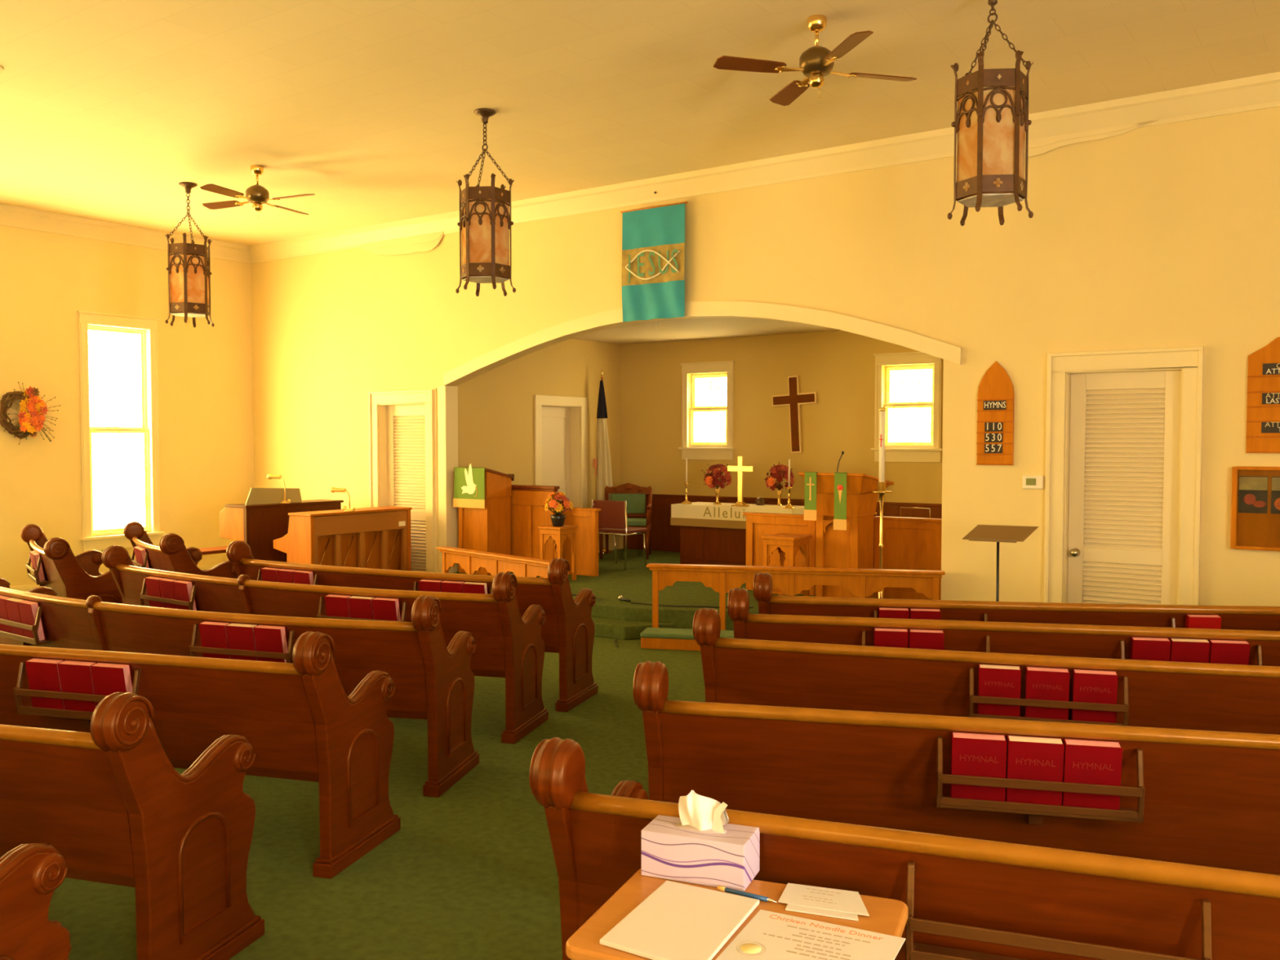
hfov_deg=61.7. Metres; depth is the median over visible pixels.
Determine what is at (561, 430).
door
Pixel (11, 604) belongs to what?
hymnal
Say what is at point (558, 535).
stand
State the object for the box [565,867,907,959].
side table
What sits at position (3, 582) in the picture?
pew
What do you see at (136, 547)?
hymnal
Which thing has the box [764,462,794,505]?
bouquet
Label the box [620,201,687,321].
banner
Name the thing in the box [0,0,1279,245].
ceiling
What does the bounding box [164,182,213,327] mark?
hanging lantern
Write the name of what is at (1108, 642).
pew
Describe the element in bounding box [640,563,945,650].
rail
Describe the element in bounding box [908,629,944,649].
hymnal
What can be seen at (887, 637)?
hymnal
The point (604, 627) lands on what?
step
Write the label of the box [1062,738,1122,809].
hymnal
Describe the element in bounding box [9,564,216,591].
baseboard
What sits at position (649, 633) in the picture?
cushion
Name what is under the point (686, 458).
taper candle
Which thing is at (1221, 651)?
hymnal
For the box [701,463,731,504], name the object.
bouquet
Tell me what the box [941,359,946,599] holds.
trim
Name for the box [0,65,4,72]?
ceiling vent
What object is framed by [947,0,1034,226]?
hanging lantern
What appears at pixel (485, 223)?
hanging lantern
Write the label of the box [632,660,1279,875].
pew
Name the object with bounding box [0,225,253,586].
wall
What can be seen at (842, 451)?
gooseneck microphone
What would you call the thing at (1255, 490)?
bulletin board
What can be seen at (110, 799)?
pew
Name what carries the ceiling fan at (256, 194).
hanging from the ceiling at (366, 108)
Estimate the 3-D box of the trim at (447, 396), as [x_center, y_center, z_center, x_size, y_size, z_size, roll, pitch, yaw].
[-2.046,0.102,11.261,0.200,2.170,0.180,1,3,35]
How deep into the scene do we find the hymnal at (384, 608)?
5.76 m
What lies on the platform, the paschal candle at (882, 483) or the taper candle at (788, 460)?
the paschal candle at (882, 483)
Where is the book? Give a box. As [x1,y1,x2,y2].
[765,505,785,508]
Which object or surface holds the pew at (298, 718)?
on the floor
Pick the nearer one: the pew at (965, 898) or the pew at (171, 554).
the pew at (965, 898)
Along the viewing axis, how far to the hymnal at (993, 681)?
4.04 m
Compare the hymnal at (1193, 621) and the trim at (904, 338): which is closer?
the hymnal at (1193, 621)
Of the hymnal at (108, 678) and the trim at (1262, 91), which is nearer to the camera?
the hymnal at (108, 678)
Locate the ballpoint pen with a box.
[716,885,776,902]
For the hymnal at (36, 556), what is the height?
0.208 m
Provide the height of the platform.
0.220 m
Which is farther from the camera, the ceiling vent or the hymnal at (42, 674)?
the ceiling vent
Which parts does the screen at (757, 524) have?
cap moulding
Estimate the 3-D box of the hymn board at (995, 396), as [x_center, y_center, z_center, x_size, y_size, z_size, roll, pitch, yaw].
[2.619,-0.491,7.891,0.264,0.764,0.029,1,3,35]
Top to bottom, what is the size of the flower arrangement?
0.341 m
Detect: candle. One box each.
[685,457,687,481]
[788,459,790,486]
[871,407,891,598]
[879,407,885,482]
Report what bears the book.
on the altar cloth at (707, 514)
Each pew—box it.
[0,577,10,588]
[0,586,479,797]
[0,631,400,878]
[0,692,264,959]
[0,843,71,959]
[20,524,122,604]
[102,545,548,743]
[123,521,238,578]
[226,540,598,711]
[528,737,1279,959]
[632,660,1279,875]
[693,607,1279,734]
[727,587,1279,666]
[753,572,1279,631]
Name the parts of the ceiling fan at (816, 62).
fan blade, fan blade, down rod, fan blade, fan blade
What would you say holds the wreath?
attached to the wall at (206, 371)
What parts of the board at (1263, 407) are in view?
lettered plate, lettered plate, lettered plate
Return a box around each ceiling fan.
[200,164,315,217]
[712,14,916,106]
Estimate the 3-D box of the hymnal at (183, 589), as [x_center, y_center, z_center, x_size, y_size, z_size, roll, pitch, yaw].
[-2.760,0.716,6.496,0.151,0.208,0.073,1,3,35]
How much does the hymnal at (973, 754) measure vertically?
0.208 m
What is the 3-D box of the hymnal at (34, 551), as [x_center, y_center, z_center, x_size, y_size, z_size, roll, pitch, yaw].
[-4.646,0.652,8.233,0.073,0.208,0.151,-1,3,-35]
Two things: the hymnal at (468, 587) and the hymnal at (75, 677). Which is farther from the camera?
the hymnal at (468, 587)
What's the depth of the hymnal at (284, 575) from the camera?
7.05 m
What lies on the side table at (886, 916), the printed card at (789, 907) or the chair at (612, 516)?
the printed card at (789, 907)
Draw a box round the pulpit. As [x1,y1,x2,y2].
[798,472,893,598]
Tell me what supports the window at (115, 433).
in the wall at (206, 371)
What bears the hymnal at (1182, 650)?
in the pew at (1108, 642)
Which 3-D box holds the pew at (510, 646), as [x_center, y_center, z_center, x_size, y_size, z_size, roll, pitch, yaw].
[-2.000,0.906,6.466,3.209,0.915,0.788,1,2,28]
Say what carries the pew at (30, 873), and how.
on the floor
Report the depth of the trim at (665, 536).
13.25 m
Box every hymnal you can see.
[0,595,11,633]
[4,597,24,635]
[17,600,45,640]
[25,657,64,709]
[29,550,37,577]
[31,552,45,581]
[57,660,97,711]
[90,662,133,706]
[133,546,141,567]
[137,547,149,568]
[144,576,163,608]
[158,577,177,608]
[172,579,196,610]
[198,621,230,658]
[225,622,257,660]
[253,624,288,662]
[261,567,279,582]
[276,568,297,583]
[292,569,314,584]
[324,594,351,617]
[347,595,374,619]
[371,597,400,621]
[418,579,443,591]
[440,580,464,593]
[462,582,488,594]
[874,627,908,648]
[878,607,909,618]
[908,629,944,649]
[909,608,941,619]
[950,732,1006,801]
[977,663,1021,716]
[1004,735,1064,805]
[1024,666,1069,719]
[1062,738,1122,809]
[1071,669,1118,723]
[1129,636,1170,661]
[1169,638,1210,662]
[1185,614,1222,629]
[1208,639,1250,665]
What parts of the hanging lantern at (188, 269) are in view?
glass panel, suspension chain, chain, glass, suspension chain, suspension chain, glass panel, glass panel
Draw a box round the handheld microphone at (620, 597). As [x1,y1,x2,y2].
[617,595,631,602]
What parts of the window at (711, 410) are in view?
sill, sash, sash, border glass, pane, border glass, pane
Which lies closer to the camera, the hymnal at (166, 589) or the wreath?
the hymnal at (166, 589)
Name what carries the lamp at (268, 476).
on the organ console
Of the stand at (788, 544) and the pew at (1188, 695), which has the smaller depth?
the pew at (1188, 695)
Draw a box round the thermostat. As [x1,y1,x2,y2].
[1022,475,1043,488]
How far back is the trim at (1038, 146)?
7.52 m
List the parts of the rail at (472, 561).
post, post, rail, post, post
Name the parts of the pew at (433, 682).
panel, rail, backrest, panel, arched moulding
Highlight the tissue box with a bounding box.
[641,790,759,891]
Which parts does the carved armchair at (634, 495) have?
leg, leg, seat rail, leg, arm, leg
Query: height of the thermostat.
0.096 m
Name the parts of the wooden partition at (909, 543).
cap moulding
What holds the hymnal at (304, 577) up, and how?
in the pew at (567, 630)
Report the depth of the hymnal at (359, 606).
5.82 m
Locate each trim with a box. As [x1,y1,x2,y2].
[0,203,250,263]
[248,71,1279,263]
[359,231,444,255]
[432,385,458,573]
[443,301,961,386]
[623,493,942,565]
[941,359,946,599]
[951,120,1157,158]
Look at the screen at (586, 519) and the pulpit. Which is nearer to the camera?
the pulpit
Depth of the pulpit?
9.15 m
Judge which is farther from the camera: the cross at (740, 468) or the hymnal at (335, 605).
the cross at (740, 468)
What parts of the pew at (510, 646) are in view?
panel, rail, backrest, panel, arched moulding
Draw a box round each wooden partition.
[510,484,559,560]
[873,515,942,599]
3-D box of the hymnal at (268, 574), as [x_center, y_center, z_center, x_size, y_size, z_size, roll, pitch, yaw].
[-2.455,0.692,7.159,0.151,0.208,0.073,1,2,31]
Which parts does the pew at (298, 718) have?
rail, backrest, panel, arched moulding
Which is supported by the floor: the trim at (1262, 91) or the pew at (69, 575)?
the pew at (69, 575)
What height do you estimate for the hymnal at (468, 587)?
0.208 m
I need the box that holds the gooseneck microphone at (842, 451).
[836,450,844,472]
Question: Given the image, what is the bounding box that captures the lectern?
[453,467,514,575]
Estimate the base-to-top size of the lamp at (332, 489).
0.233 m
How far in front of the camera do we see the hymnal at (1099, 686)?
3.95 m
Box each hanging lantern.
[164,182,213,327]
[455,108,515,296]
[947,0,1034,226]
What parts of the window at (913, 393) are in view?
sill, sash, sash, pane, border glass, border glass, pane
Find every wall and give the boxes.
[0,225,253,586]
[251,106,1279,606]
[457,338,620,550]
[620,330,943,548]
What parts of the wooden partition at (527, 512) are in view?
cap moulding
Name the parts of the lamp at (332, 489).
lamp shade, curved arm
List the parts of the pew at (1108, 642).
panel, rail, backrest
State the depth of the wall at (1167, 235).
8.07 m
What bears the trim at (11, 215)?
attached to the wall at (206, 371)
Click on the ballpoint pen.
(724, 889)
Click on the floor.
(469, 872)
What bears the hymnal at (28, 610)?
in the pew at (433, 682)
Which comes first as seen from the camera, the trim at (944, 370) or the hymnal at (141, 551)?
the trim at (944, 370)
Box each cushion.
[611,493,645,513]
[626,518,646,526]
[640,627,733,639]
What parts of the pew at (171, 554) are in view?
rail, backrest, panel, panel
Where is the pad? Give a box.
[600,880,759,959]
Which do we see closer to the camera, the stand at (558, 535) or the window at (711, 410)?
the stand at (558, 535)
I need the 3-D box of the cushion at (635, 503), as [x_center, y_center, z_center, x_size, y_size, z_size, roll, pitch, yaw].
[-0.142,0.284,12.985,0.420,0.240,0.035,0,2,5]
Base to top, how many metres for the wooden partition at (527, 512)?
0.918 m
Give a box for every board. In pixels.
[976,361,1014,465]
[1245,337,1279,453]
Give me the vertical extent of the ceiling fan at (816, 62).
0.439 m
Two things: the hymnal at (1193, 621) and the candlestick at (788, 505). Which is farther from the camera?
the candlestick at (788, 505)
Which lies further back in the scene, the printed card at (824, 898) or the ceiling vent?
the ceiling vent
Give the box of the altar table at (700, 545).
[680,525,746,565]
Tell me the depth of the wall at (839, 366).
12.53 m
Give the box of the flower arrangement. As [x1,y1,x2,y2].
[543,491,573,526]
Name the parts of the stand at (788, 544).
leg, leg, leg, leg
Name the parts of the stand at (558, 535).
leg, leg, leg, leg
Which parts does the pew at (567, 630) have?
panel, rail, backrest, panel, arched moulding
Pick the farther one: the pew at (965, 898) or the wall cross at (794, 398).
the wall cross at (794, 398)
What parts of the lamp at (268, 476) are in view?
lamp shade, curved arm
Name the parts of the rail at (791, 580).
post, post, post, rail, post, post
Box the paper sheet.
[715,909,905,959]
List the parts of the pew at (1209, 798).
panel, rail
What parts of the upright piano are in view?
panel, lid, frame, panel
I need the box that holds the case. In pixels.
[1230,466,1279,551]
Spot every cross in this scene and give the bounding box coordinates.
[727,456,753,506]
[772,375,817,453]
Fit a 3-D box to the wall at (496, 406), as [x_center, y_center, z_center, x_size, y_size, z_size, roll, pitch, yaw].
[-1.126,-0.277,12.606,0.120,2.830,3.120,1,3,35]
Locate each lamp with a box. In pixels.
[266,474,290,503]
[329,487,355,511]
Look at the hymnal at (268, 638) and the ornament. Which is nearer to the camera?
the hymnal at (268, 638)
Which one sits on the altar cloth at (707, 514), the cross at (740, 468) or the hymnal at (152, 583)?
the cross at (740, 468)
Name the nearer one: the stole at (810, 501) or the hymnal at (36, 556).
the hymnal at (36, 556)
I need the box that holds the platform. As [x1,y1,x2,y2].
[453,548,878,630]
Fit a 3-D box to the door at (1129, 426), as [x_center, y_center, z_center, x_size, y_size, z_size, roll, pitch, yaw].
[3.368,0.214,7.478,1.000,2.225,0.185,1,3,35]
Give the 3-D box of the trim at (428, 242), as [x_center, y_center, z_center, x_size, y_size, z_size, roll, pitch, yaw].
[-2.572,-2.488,11.423,1.342,0.185,0.031,1,3,35]
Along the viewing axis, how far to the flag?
13.11 m
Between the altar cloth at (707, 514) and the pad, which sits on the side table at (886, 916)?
the pad
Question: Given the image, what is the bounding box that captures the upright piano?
[273,506,412,571]
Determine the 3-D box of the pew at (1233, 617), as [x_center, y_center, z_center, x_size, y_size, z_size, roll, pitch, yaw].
[3.096,0.940,5.544,5.002,0.915,0.774,0,2,5]
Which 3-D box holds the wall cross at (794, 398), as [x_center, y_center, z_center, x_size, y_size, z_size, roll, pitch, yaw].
[1.770,-0.753,12.296,0.564,0.888,0.046,1,3,35]
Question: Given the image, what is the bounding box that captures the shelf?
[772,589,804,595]
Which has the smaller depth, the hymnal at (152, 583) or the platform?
the hymnal at (152, 583)
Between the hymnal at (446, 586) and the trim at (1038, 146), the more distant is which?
the trim at (1038, 146)
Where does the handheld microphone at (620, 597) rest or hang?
on the platform
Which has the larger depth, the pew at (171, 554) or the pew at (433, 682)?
the pew at (171, 554)
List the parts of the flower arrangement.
pot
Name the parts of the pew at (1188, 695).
panel, rail, backrest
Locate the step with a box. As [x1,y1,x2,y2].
[591,616,675,639]
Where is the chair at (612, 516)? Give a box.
[591,499,647,570]
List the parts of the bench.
bench seat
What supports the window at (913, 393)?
in the wall at (839, 366)
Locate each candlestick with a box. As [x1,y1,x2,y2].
[680,457,692,504]
[782,459,795,508]
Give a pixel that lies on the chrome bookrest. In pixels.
(900, 507)
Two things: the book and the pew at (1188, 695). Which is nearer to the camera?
the pew at (1188, 695)
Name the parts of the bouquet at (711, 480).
flower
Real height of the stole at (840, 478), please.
0.484 m
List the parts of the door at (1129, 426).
knob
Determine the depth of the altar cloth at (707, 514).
11.63 m
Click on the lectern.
(487, 529)
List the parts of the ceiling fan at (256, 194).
fan blade, fan blade, down rod, fan blade, fan blade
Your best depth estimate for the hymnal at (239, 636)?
4.95 m
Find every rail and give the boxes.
[436,546,551,577]
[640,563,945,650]
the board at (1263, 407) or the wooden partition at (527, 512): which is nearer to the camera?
the board at (1263, 407)
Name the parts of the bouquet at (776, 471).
flower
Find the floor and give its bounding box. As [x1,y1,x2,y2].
[48,635,705,959]
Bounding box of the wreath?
[0,382,60,444]
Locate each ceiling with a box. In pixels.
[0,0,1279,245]
[571,317,841,344]
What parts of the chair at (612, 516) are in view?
backrest, leg, seat frame, seat, leg, leg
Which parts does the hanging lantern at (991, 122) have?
glass panel, suspension chain, glass panel, suspension chain, glass, chain, glass panel, glass panel, suspension chain, glass panel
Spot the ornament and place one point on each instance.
(759, 501)
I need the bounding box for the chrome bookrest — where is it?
[900,506,930,518]
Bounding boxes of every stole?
[804,471,817,520]
[833,472,848,530]
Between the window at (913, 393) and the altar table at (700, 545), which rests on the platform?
the altar table at (700, 545)
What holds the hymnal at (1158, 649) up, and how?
in the pew at (1108, 642)
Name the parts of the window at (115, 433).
pane, border glass, sash, pane, border glass, sash, sill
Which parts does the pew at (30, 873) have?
arched moulding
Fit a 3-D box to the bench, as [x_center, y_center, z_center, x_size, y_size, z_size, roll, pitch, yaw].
[-4.499,0.956,11.390,0.340,0.455,1.000,1,3,35]
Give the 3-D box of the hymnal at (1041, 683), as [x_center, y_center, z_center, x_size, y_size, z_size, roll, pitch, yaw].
[1.524,0.807,4.013,0.151,0.208,0.073,1,2,16]
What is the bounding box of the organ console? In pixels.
[219,488,343,562]
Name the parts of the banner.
hanging rod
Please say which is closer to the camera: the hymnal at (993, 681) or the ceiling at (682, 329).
the hymnal at (993, 681)
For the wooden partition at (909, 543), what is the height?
0.718 m
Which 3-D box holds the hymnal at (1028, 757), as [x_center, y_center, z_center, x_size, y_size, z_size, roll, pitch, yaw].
[1.132,0.842,3.076,0.151,0.208,0.073,0,2,13]
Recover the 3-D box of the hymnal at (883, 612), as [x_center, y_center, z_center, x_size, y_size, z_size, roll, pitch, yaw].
[1.289,0.754,5.450,0.151,0.208,0.073,0,2,10]
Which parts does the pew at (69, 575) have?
rail, backrest, panel, panel, arched moulding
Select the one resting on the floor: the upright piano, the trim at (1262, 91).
the upright piano
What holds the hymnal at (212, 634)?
in the pew at (433, 682)
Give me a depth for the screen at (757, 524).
9.77 m
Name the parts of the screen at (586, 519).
cap moulding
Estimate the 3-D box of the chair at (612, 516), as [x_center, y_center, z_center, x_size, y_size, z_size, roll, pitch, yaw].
[-0.220,0.581,11.715,0.470,0.742,0.460,1,3,35]
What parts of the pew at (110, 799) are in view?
rail, backrest, panel, arched moulding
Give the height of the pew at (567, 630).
0.915 m
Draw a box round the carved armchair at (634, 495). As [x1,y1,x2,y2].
[598,482,652,559]
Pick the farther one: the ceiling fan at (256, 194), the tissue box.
the ceiling fan at (256, 194)
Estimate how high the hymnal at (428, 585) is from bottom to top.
0.208 m
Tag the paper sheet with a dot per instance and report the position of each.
(769, 935)
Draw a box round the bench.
[199,546,227,570]
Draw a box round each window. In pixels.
[76,310,164,551]
[678,360,735,459]
[871,351,942,462]
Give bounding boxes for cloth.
[453,462,495,508]
[670,502,804,528]
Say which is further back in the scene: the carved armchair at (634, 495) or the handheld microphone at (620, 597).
the carved armchair at (634, 495)
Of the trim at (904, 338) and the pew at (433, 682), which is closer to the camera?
the pew at (433, 682)
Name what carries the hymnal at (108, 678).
in the pew at (298, 718)
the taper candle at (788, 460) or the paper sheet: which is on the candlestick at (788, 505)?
the taper candle at (788, 460)
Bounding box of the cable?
[631,601,753,608]
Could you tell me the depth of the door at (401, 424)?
11.61 m
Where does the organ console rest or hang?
on the floor
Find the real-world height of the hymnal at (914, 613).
0.208 m
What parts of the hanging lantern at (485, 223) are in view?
glass panel, suspension chain, glass panel, suspension chain, chain, glass, suspension chain, glass panel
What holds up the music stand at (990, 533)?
on the floor
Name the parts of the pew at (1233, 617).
panel, rail, backrest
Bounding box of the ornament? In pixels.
[755,497,764,505]
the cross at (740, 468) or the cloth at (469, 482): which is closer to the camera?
the cloth at (469, 482)
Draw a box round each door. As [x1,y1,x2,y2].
[368,389,435,572]
[534,395,586,507]
[1044,346,1204,604]
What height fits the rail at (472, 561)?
0.620 m
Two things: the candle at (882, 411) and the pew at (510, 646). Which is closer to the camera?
the pew at (510, 646)
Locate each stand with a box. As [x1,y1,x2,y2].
[537,524,577,580]
[761,533,811,595]
[962,524,1038,601]
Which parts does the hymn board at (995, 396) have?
title plate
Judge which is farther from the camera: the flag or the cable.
the flag
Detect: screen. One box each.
[561,506,600,576]
[742,511,815,595]
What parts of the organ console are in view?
panel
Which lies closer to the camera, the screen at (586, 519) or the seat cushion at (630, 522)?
the screen at (586, 519)
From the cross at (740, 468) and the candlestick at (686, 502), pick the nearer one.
the cross at (740, 468)
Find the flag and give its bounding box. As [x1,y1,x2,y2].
[592,368,613,553]
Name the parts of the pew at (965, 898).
panel, rail, backrest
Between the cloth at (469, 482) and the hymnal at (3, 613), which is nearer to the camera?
the hymnal at (3, 613)
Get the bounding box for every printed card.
[777,883,869,915]
[785,903,858,920]

